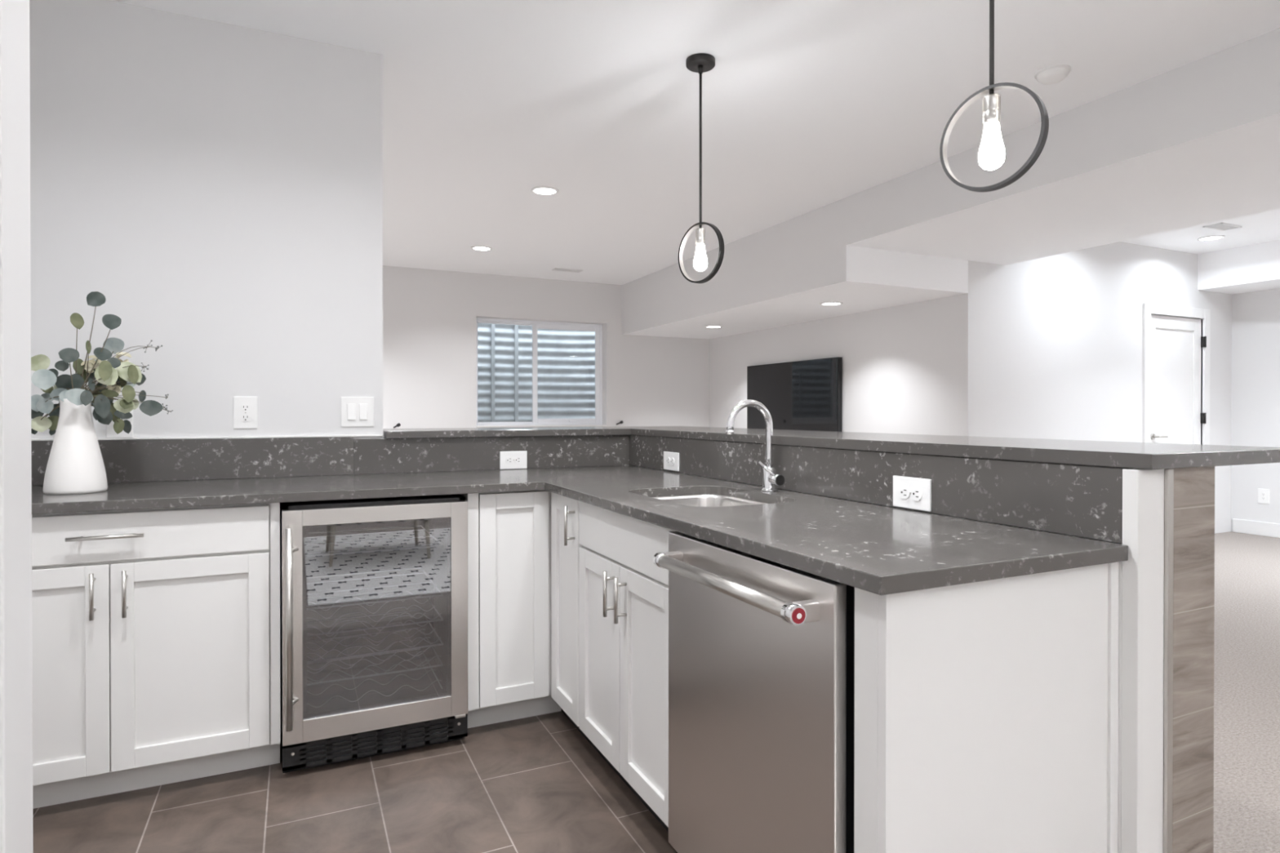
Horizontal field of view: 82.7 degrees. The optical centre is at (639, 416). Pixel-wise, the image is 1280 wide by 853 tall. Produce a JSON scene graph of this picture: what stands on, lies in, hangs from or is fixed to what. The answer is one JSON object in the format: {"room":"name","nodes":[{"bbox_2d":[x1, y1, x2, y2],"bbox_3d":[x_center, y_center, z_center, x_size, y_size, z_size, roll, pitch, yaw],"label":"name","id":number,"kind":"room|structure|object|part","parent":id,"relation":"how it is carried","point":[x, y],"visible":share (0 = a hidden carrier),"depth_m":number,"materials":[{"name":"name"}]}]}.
{"room":"basement wet bar","nodes":[
{"label":"basement wet bar","id":0,"kind":"room"},
{"bbox_2d":[0,0,33,852],"bbox_3d":[-1.009,-0.167,0.686,0.662,2.667,0.095,0,0,-25],"label":"wall","id":1,"kind":"structure","parent":0,"point":[15,453],"depth_m":0.82,"materials":[{"name":"white paint"}]},
{"bbox_2d":[29,0,382,483],"bbox_3d":[-1.750,-0.178,2.797,1.428,2.667,0.125,0,0,-25],"label":"wall","id":2,"kind":"structure","parent":0,"point":[220,184],"depth_m":2.78,"materials":[{"name":"white paint"}]},
{"bbox_2d":[106,409,133,437],"bbox_3d":[-1.899,0.019,2.653,0.079,0.120,0.009,0,0,-25],"label":"wall outlet","id":3,"kind":"object","parent":2,"relation":"attached to","point":[111,433],"visible":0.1,"depth_m":2.65,"materials":[{"name":"white plastic"}]},
{"bbox_2d":[31,436,354,485],"bbox_3d":[-1.702,0.164,2.741,1.161,0.156,0.020,0,0,-25],"label":"backsplash","id":4,"kind":"structure","parent":2,"relation":"attached to","point":[133,460],"depth_m":2.77,"materials":[{"name":"grey stone"}]},
{"bbox_2d":[31,435,382,440],"bbox_3d":[-1.653,0.083,2.768,1.274,0.006,0.012,0,0,-25],"label":"trim","id":5,"kind":"structure","parent":2,"relation":"attached to","point":[187,437],"depth_m":2.79,"materials":[{"name":"white"}]},
{"bbox_2d":[233,396,257,428],"bbox_3d":[-1.534,-0.013,2.826,0.082,0.124,0.009,0,0,-25],"label":"wall outlet","id":6,"kind":"object","parent":2,"relation":"attached to","point":[245,408],"visible":1,"depth_m":2.82,"materials":[{"name":"white plastic"}]},
{"bbox_2d":[240,403,250,412],"bbox_3d":[-1.533,-0.033,2.824,0.033,0.033,0.004,0,0,-25],"label":"receptacle","id":7,"kind":"object","parent":6,"relation":"attached to","point":[245,407],"depth_m":2.82,"materials":[{"name":"grey plastic"}]},
{"bbox_2d":[240,413,250,422],"bbox_3d":[-1.533,0.006,2.824,0.033,0.033,0.004,0,0,-25],"label":"receptacle","id":8,"kind":"object","parent":6,"relation":"attached to","point":[245,417],"depth_m":2.82,"materials":[{"name":"grey plastic"}]},
{"bbox_2d":[341,396,373,426],"bbox_3d":[-1.165,-0.017,2.998,0.127,0.122,0.014,0,0,-25],"label":"light switch","id":9,"kind":"object","parent":2,"relation":"attached to","point":[356,411],"visible":1,"depth_m":3.00,"materials":[{"name":"white plastic"}]},
{"bbox_2d":[382,265,709,428],"bbox_3d":[-1.733,-0.203,7.945,5.860,2.667,0.200,0,0,-25],"label":"wall","id":10,"kind":"structure","parent":0,"point":[429,316],"depth_m":7.87,"materials":[{"name":"white paint"}]},
{"bbox_2d":[476,317,606,426],"bbox_3d":[-1.115,-0.480,8.226,1.516,1.194,0.207,0,0,-25],"label":"window","id":11,"kind":"structure","parent":10,"relation":"in","point":[597,421],"depth_m":8.28,"materials":[{"name":"white plastic"}]},
{"bbox_3d":[-1.494,-0.480,8.137,0.693,1.134,0.025,0,0,-25],"label":"fixed sash","id":12,"kind":"part","parent":11,"relation":"part of","materials":[{"name":"glass"}]},
{"bbox_3d":[-1.099,0.111,8.198,1.516,0.012,0.137,0,0,-25],"label":"sill","id":13,"kind":"part","parent":11,"relation":"part of","materials":[{"name":"white paint"}]},
{"bbox_3d":[-0.848,-0.481,8.409,0.818,1.134,0.028,0,0,-25],"label":"sliding sash","id":14,"kind":"part","parent":11,"relation":"part of","materials":[{"name":"white plastic"}]},
{"bbox_2d":[32,531,1279,852],"bbox_3d":[2.320,1.182,3.522,9.400,0.060,11.574,0,0,-25],"label":"floor","id":15,"kind":"structure","parent":0,"point":[535,784],"depth_m":2.21,"materials":[{"name":"brown tile"}]},
{"bbox_2d":[31,502,282,808],"bbox_3d":[-1.682,0.717,2.398,0.896,0.882,0.643,0,0,-25],"label":"base cabinet","id":16,"kind":"object","parent":15,"relation":"on","point":[157,633],"visible":0.95,"depth_m":2.20,"materials":[{"name":"white paint"}]},
{"bbox_3d":[-1.756,0.745,2.060,0.417,0.614,0.020,0,0,-25],"label":"door","id":17,"kind":"part","parent":16,"relation":"part of","materials":[{"name":"white paint"}]},
{"bbox_3d":[-1.588,0.521,2.107,0.012,0.134,0.038,0,0,-25],"label":"handle","id":18,"kind":"part","parent":16,"relation":"part of","materials":[{"name":"silver metal"}]},
{"bbox_3d":[-1.557,0.352,2.121,0.186,0.012,0.038,0,0,-25],"label":"handle","id":19,"kind":"part","parent":16,"relation":"part of","materials":[{"name":"silver metal"}]},
{"bbox_3d":[-1.517,0.522,2.140,0.012,0.137,0.038,0,0,-25],"label":"handle","id":20,"kind":"part","parent":16,"relation":"part of","materials":[{"name":"silver metal"}]},
{"bbox_3d":[-1.566,0.357,2.148,0.837,0.140,0.020,0,0,-25],"label":"drawer","id":21,"kind":"part","parent":16,"relation":"part of","materials":[{"name":"white paint"}]},
{"bbox_3d":[-1.377,0.744,2.240,0.417,0.614,0.020,0,0,-25],"label":"door","id":22,"kind":"part","parent":16,"relation":"part of","materials":[{"name":"white paint"}]},
{"bbox_2d":[281,493,467,773],"bbox_3d":[-0.990,0.723,2.682,0.586,0.868,0.682,0,0,-25],"label":"beverage fridge","id":23,"kind":"object","parent":15,"relation":"on","point":[375,590],"visible":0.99,"depth_m":2.54,"materials":[{"name":"silver metal"}]},
{"bbox_3d":[-1.095,0.665,2.286,0.019,0.630,0.059,0,0,-3],"label":"handle","id":24,"kind":"part","parent":23,"relation":"part of","materials":[{"name":"silver metal"}]},
{"bbox_3d":[-0.869,0.662,2.428,0.467,0.620,0.004,0,0,-25],"label":"glass pane","id":25,"kind":"part","parent":23,"relation":"part of","materials":[{"name":"grey glass"}]},
{"bbox_2d":[459,489,599,754],"bbox_3d":[-0.265,0.714,2.923,0.913,0.882,0.905,0,0,-25],"label":"base cabinet","id":26,"kind":"object","parent":15,"relation":"on","point":[523,546],"visible":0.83,"depth_m":2.66,"materials":[{"name":"white paint"}]},
{"bbox_3d":[-0.462,0.665,2.672,0.259,0.768,0.020,0,0,-25],"label":"door","id":27,"kind":"part","parent":26,"relation":"part of","materials":[{"name":"white paint"}]},
{"bbox_3d":[-0.261,0.665,2.583,0.020,0.768,0.282,0,0,-25],"label":"door","id":28,"kind":"part","parent":26,"relation":"part of","materials":[{"name":"white paint"}]},
{"bbox_3d":[-0.240,0.372,2.471,0.038,0.133,0.012,0,0,-25],"label":"handle","id":29,"kind":"part","parent":26,"relation":"part of","materials":[{"name":"silver metal"}]},
{"bbox_2d":[31,465,1128,595],"bbox_3d":[-0.641,0.261,1.942,2.397,0.030,2.333,0,0,-25],"label":"countertop","id":30,"kind":"structure","parent":26,"relation":"on","point":[877,549],"depth_m":1.82,"materials":[{"name":"grey stone"}]},
{"bbox_2d":[42,399,107,494],"bbox_3d":[-1.813,0.095,2.335,0.165,0.299,0.165,0,0,-25],"label":"vase","id":31,"kind":"object","parent":30,"relation":"on","point":[75,464],"visible":0.94,"depth_m":2.29,"materials":[{"name":"white ceramic"}]},
{"bbox_2d":[31,291,173,435],"bbox_3d":[-1.760,-0.171,2.378,0.375,0.467,0.220,0,0,-40],"label":"bouquet","id":32,"kind":"object","parent":31,"relation":"in","point":[110,380],"visible":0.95,"depth_m":2.35,"materials":[{"name":"green plant"}]},
{"bbox_2d":[652,494,767,506],"bbox_3d":[0.211,0.367,2.253,0.414,0.184,0.554,0,0,-25],"label":"sink","id":33,"kind":"object","parent":30,"relation":"in","point":[700,500],"visible":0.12,"depth_m":2.50,"materials":[{"name":"silver metal"}]},
{"bbox_2d":[725,399,785,491],"bbox_3d":[0.368,0.096,2.332,0.191,0.297,0.088,0,0,-25],"label":"faucet","id":34,"kind":"object","parent":30,"relation":"on","point":[770,479],"visible":1,"depth_m":2.36,"materials":[{"name":"silver metal"}]},
{"bbox_3d":[0.354,0.060,2.345,0.175,0.226,0.026,0,0,-25],"label":"spout","id":35,"kind":"part","parent":34,"relation":"part of","materials":[{"name":"silver metal"}]},
{"bbox_3d":[0.413,0.173,2.350,0.067,0.054,0.011,0,0,37],"label":"lever","id":36,"kind":"part","parent":34,"relation":"part of","materials":[{"name":"silver metal"}]},
{"bbox_2d":[578,501,675,831],"bbox_3d":[0.198,0.718,2.256,0.646,0.882,0.692,0,0,-25],"label":"base cabinet","id":37,"kind":"object","parent":15,"relation":"on","point":[624,595],"visible":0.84,"depth_m":2.09,"materials":[{"name":"white paint"}]},
{"bbox_3d":[-0.124,0.746,2.295,0.020,0.610,0.338,0,0,-25],"label":"door","id":38,"kind":"part","parent":37,"relation":"part of","materials":[{"name":"white paint"}]},
{"bbox_3d":[-0.092,0.527,2.158,0.038,0.134,0.012,0,0,-25],"label":"handle","id":39,"kind":"part","parent":37,"relation":"part of","materials":[{"name":"silver metal"}]},
{"bbox_3d":[-0.057,0.527,2.083,0.038,0.131,0.012,0,0,-25],"label":"handle","id":40,"kind":"part","parent":37,"relation":"part of","materials":[{"name":"silver metal"}]},
{"bbox_3d":[-0.050,0.357,2.136,0.020,0.148,0.684,0,0,-25],"label":"drawer","id":41,"kind":"part","parent":37,"relation":"part of","materials":[{"name":"white paint"}]},
{"bbox_3d":[0.023,0.747,1.984,0.020,0.610,0.342,0,0,-25],"label":"door","id":42,"kind":"part","parent":37,"relation":"part of","materials":[{"name":"white paint"}]},
{"bbox_2d":[653,531,854,852],"bbox_3d":[0.448,0.725,1.645,0.677,0.874,0.620,0,0,-25],"label":"dishwasher","id":43,"kind":"object","parent":15,"relation":"on","point":[762,651],"visible":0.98,"depth_m":1.45,"materials":[{"name":"silver metal"}]},
{"bbox_3d":[0.160,0.344,1.499,0.029,0.029,0.480,0,0,-25],"label":"handle","id":44,"kind":"part","parent":43,"relation":"part of","materials":[{"name":"silver metal"}]},
{"bbox_2d":[845,584,854,852],"bbox_3d":[0.490,0.676,1.666,0.583,0.772,0.611,0,0,-25],"label":"gap","id":45,"kind":"object","parent":43,"relation":"in","point":[850,590],"depth_m":1.27,"materials":[{"name":"black plastic"}]},
{"bbox_2d":[853,561,1119,852],"bbox_3d":[0.649,0.722,1.328,0.592,0.882,0.080,0,0,-25],"label":"peninsula end panel","id":46,"kind":"object","parent":15,"relation":"on","point":[986,712],"visible":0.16,"depth_m":1.27,"materials":[{"name":"white paint"}]},
{"bbox_2d":[111,0,1279,284],"bbox_3d":[2.365,-1.565,3.530,9.500,0.100,11.574,0,0,-25],"label":"ceiling","id":47,"kind":"structure","parent":0,"point":[808,105],"depth_m":3.44,"materials":[{"name":"white paint"}]},
{"bbox_2d":[471,245,492,251],"bbox_3d":[-1.443,-1.526,6.622,0.190,0.008,0.190,0,0,-25],"label":"recessed light","id":48,"kind":"object","parent":47,"relation":"in","point":[483,248],"visible":1,"depth_m":6.62,"materials":[{"name":"white paint"}]},
{"bbox_2d":[530,186,559,195],"bbox_3d":[-0.642,-1.518,4.902,0.190,0.008,0.190,0,0,-25],"label":"recessed light","id":49,"kind":"object","parent":47,"relation":"in","point":[540,190],"visible":1,"depth_m":4.89,"materials":[{"name":"white paint"}]},
{"bbox_2d":[552,267,582,272],"bbox_3d":[-0.762,-1.531,7.640,0.300,0.008,0.120,0,0,-25],"label":"ceiling vent","id":50,"kind":"object","parent":47,"relation":"in","point":[555,268],"visible":1,"depth_m":7.63,"materials":[{"name":"white metal"}]},
{"bbox_2d":[678,53,724,284],"bbox_3d":[0.258,-1.039,3.092,0.124,0.946,0.252,0,0,-25],"label":"pendant light","id":51,"kind":"object","parent":47,"relation":"hanging from","point":[700,63],"visible":1,"depth_m":3.08,"materials":[{"name":"black metal"}]},
{"bbox_2d":[695,227,705,244],"bbox_3d":[0.258,-0.763,3.094,0.041,0.066,0.041,0,0,-25],"label":"socket","id":52,"kind":"object","parent":51,"relation":"attached to","point":[700,232],"depth_m":3.08,"materials":[{"name":"silver metal"}]},
{"bbox_3d":[0.258,-0.675,3.094,0.061,0.117,0.061,0,0,-25],"label":"bulb","id":53,"kind":"part","parent":51,"relation":"part of","materials":[{"name":"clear glass"}]},
{"bbox_3d":[0.258,-1.138,3.092,0.024,0.710,0.024,0,0,-25],"label":"rod","id":54,"kind":"part","parent":51,"relation":"part of","materials":[{"name":"black metal"}]},
{"bbox_2d":[622,197,968,338],"bbox_3d":[1.153,-1.242,7.060,1.195,0.582,3.857,0,0,-25],"label":"ceiling beam","id":55,"kind":"structure","parent":47,"relation":"attached to","point":[780,274],"depth_m":5.97,"materials":[{"name":"white paint"}]},
{"bbox_2d":[704,325,722,328],"bbox_3d":[0.784,-0.950,7.743,0.190,0.008,0.190,0,0,-25],"label":"recessed light","id":56,"kind":"object","parent":55,"relation":"in","point":[706,326],"visible":1,"depth_m":7.75,"materials":[{"name":"white paint"}]},
{"bbox_2d":[819,301,843,305],"bbox_3d":[1.604,-0.942,6.096,0.190,0.008,0.190,0,0,-25],"label":"recessed light","id":57,"kind":"object","parent":55,"relation":"in","point":[833,303],"visible":1,"depth_m":6.07,"materials":[{"name":"white paint"}]},
{"bbox_2d":[939,0,1048,192],"bbox_3d":[0.870,-1.033,1.797,0.124,0.946,0.252,0,0,-25],"label":"pendant light","id":58,"kind":"object","parent":47,"relation":"hanging from","point":[991,156],"visible":1,"depth_m":1.78,"materials":[{"name":"black metal"}]},
{"bbox_2d":[982,93,1000,126],"bbox_3d":[0.870,-0.756,1.798,0.041,0.066,0.041,0,0,-25],"label":"socket","id":59,"kind":"object","parent":58,"relation":"attached to","point":[991,117],"depth_m":1.78,"materials":[{"name":"silver metal"}]},
{"bbox_3d":[0.870,-0.668,1.799,0.061,0.117,0.061,0,0,-25],"label":"bulb","id":60,"kind":"part","parent":58,"relation":"part of","materials":[{"name":"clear glass"}]},
{"bbox_3d":[0.870,-1.131,1.796,0.024,0.710,0.024,0,0,-25],"label":"rod","id":61,"kind":"part","parent":58,"relation":"part of","materials":[{"name":"black metal"}]},
{"bbox_2d":[1034,64,1071,84],"bbox_3d":[1.815,-1.493,3.196,0.140,0.040,0.140,0,0,-25],"label":"smoke detector","id":62,"kind":"object","parent":47,"relation":"attached to","point":[1052,74],"visible":1,"depth_m":3.16,"materials":[{"name":"white plastic"}]},
{"bbox_2d":[846,27,1279,265],"bbox_3d":[3.784,-1.341,1.986,1.615,0.332,7.567,0,0,-25],"label":"ceiling beam","id":63,"kind":"structure","parent":47,"relation":"attached to","point":[1196,143],"depth_m":3.76,"materials":[{"name":"white paint"}]},
{"bbox_2d":[1196,235,1224,240],"bbox_3d":[4.896,-1.524,6.234,0.190,0.008,0.190,0,0,-25],"label":"recessed light","id":64,"kind":"object","parent":47,"relation":"in","point":[1215,237],"visible":1,"depth_m":6.22,"materials":[{"name":"white paint"}]},
{"bbox_2d":[1202,222,1241,231],"bbox_3d":[4.687,-1.522,5.848,0.280,0.008,0.140,0,0,-25],"label":"ceiling vent","id":65,"kind":"object","parent":47,"relation":"in","point":[1220,226],"visible":1,"depth_m":5.84,"materials":[{"name":"white metal"}]},
{"bbox_2d":[382,435,1214,852],"bbox_3d":[0.023,0.628,2.325,1.370,1.060,2.502,0,0,-25],"label":"wall","id":66,"kind":"structure","parent":0,"point":[1166,580],"depth_m":1.42,"materials":[{"name":"white paint"}]},
{"bbox_2d":[354,435,629,475],"bbox_3d":[-0.616,0.166,3.255,1.241,0.146,0.020,0,0,-25],"label":"backsplash","id":67,"kind":"structure","parent":66,"relation":"attached to","point":[423,455],"depth_m":3.20,"materials":[{"name":"grey stone"}]},
{"bbox_2d":[499,450,527,469],"bbox_3d":[-0.567,0.198,3.262,0.124,0.080,0.009,0,0,-25],"label":"wall outlet","id":68,"kind":"object","parent":67,"relation":"attached to","point":[508,460],"visible":1,"depth_m":3.26,"materials":[{"name":"white plastic"}]},
{"bbox_2d":[506,456,513,463],"bbox_3d":[-0.584,0.198,3.252,0.033,0.033,0.004,0,0,-25],"label":"receptacle","id":69,"kind":"object","parent":68,"relation":"attached to","point":[509,460],"depth_m":3.25,"materials":[{"name":"grey plastic"}]},
{"bbox_2d":[514,456,521,463],"bbox_3d":[-0.549,0.198,3.268,0.033,0.033,0.004,0,0,-25],"label":"receptacle","id":70,"kind":"object","parent":68,"relation":"attached to","point":[517,460],"depth_m":3.27,"materials":[{"name":"grey plastic"}]},
{"bbox_2d":[382,426,1279,470],"bbox_3d":[0.091,0.080,2.522,1.649,0.030,2.838,0,0,-25],"label":"bar","id":71,"kind":"object","parent":66,"relation":"on","point":[1140,455],"visible":0.89,"depth_m":1.87,"materials":[{"name":"grey stone"}]},
{"bbox_2d":[629,435,1131,543],"bbox_3d":[0.452,0.170,2.473,0.020,0.146,2.346,0,0,-25],"label":"backsplash","id":72,"kind":"structure","parent":66,"relation":"attached to","point":[1086,501],"depth_m":1.81,"materials":[{"name":"grey stone"}]},
{"bbox_2d":[663,451,679,471],"bbox_3d":[0.133,0.193,3.114,0.009,0.078,0.135,0,0,-25],"label":"wall outlet","id":73,"kind":"object","parent":72,"relation":"attached to","point":[671,460],"visible":1,"depth_m":3.11,"materials":[{"name":"white plastic"}]},
{"bbox_2d":[666,457,670,464],"bbox_3d":[0.122,0.193,3.130,0.004,0.033,0.033,0,0,-25],"label":"receptacle","id":74,"kind":"object","parent":73,"relation":"attached to","point":[668,459],"depth_m":3.13,"materials":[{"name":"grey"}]},
{"bbox_2d":[670,457,674,465],"bbox_3d":[0.139,0.193,3.095,0.004,0.033,0.033,0,0,-25],"label":"receptacle","id":75,"kind":"object","parent":73,"relation":"attached to","point":[672,460],"depth_m":3.09,"materials":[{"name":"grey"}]},
{"bbox_2d":[893,475,931,511],"bbox_3d":[0.708,0.202,1.897,0.009,0.082,0.128,0,0,-25],"label":"wall outlet","id":76,"kind":"object","parent":72,"relation":"attached to","point":[913,493],"visible":1,"depth_m":1.89,"materials":[{"name":"white plastic"}]},
{"bbox_2d":[899,485,910,498],"bbox_3d":[0.697,0.201,1.914,0.004,0.034,0.034,0,0,-25],"label":"receptacle","id":77,"kind":"object","parent":76,"relation":"attached to","point":[904,491],"depth_m":1.91,"materials":[{"name":"grey plastic"}]},
{"bbox_2d":[911,487,922,501],"bbox_3d":[0.715,0.202,1.877,0.004,0.034,0.034,0,0,-25],"label":"receptacle","id":78,"kind":"object","parent":76,"relation":"attached to","point":[916,492],"depth_m":1.88,"materials":[{"name":"grey plastic"}]},
{"bbox_3d":[1.029,0.633,1.437,0.018,1.060,0.037,0,0,-25],"label":"metal edge trim","id":79,"kind":"part","parent":66,"relation":"part of","materials":[{"name":"silver metal"}]},
{"bbox_2d":[709,295,955,435],"bbox_3d":[1.712,-0.201,7.396,0.100,2.667,3.737,0,0,-25],"label":"wall","id":80,"kind":"structure","parent":0,"point":[898,362],"depth_m":6.49,"materials":[{"name":"white paint"}]},
{"bbox_2d":[746,356,841,431],"bbox_3d":[1.561,-0.129,7.524,0.064,0.858,1.526,0,0,-25],"label":"television","id":81,"kind":"object","parent":80,"relation":"attached to","point":[806,394],"visible":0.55,"depth_m":7.36,"materials":[{"name":"black plastic"}]},
{"bbox_2d":[955,241,1231,533],"bbox_3d":[4.182,-0.196,6.431,3.740,2.667,0.120,0,0,-25],"label":"wall","id":82,"kind":"structure","parent":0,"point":[1051,347],"depth_m":6.12,"materials":[{"name":"white paint"}]},
{"bbox_2d":[1142,302,1210,444],"bbox_3d":[4.974,0.061,6.739,1.025,2.150,0.118,0,0,-25],"label":"door","id":83,"kind":"structure","parent":82,"relation":"attached to","point":[1171,345],"depth_m":6.76,"materials":[{"name":"white paint"}]},
{"bbox_3d":[4.708,0.187,6.587,0.148,0.056,0.068,0,0,-25],"label":"handle","id":84,"kind":"part","parent":83,"relation":"part of","materials":[{"name":"silver metal"}]},
{"bbox_2d":[1197,240,1279,293],"bbox_3d":[7.163,-1.346,3.583,0.580,0.338,7.567,0,0,-25],"label":"ceiling beam","id":85,"kind":"structure","parent":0,"point":[1255,267],"depth_m":6.59,"materials":[{"name":"white paint"}]},
{"bbox_2d":[1231,288,1279,531],"bbox_3d":[7.470,-0.182,3.734,0.100,2.667,7.567,0,0,-25],"label":"wall","id":86,"kind":"structure","parent":0,"point":[1255,315],"depth_m":6.95,"materials":[{"name":"white paint"}]},
{"bbox_2d":[1232,518,1279,537],"bbox_3d":[7.422,1.086,3.707,0.016,0.130,7.547,0,0,-25],"label":"baseboard","id":87,"kind":"structure","parent":86,"relation":"attached to","point":[1247,526],"depth_m":6.94,"materials":[{"name":"white paint"}]},
{"bbox_2d":[1257,488,1269,503],"bbox_3d":[5.918,0.760,6.895,0.009,0.140,0.090,0,0,-25],"label":"wall outlet","id":88,"kind":"object","parent":86,"relation":"attached to","point":[1263,494],"visible":1,"depth_m":6.89,"materials":[{"name":"white plastic"}]},
{"label":"outside","id":89,"kind":"structure","parent":0,"visible":0},
{"bbox_2d":[477,323,595,422],"bbox_3d":[-1.405,-0.549,8.817,2.600,2.150,1.100,0,0,-25],"label":"window well","id":90,"kind":"object","parent":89,"point":[566,359],"visible":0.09,"depth_m":9.31,"materials":[{"name":"metal"}]},
{"bbox_3d":[-1.837,-0.601,9.081,0.045,2.050,0.017,0,0,-25],"label":"ladder rail","id":91,"kind":"part","parent":90,"relation":"part of","materials":[{"name":"metal"}]},
{"bbox_3d":[-1.566,-0.601,9.209,0.045,2.050,0.017,0,0,-25],"label":"ladder rail","id":92,"kind":"part","parent":90,"relation":"part of","materials":[{"name":"metal"}]}
]}

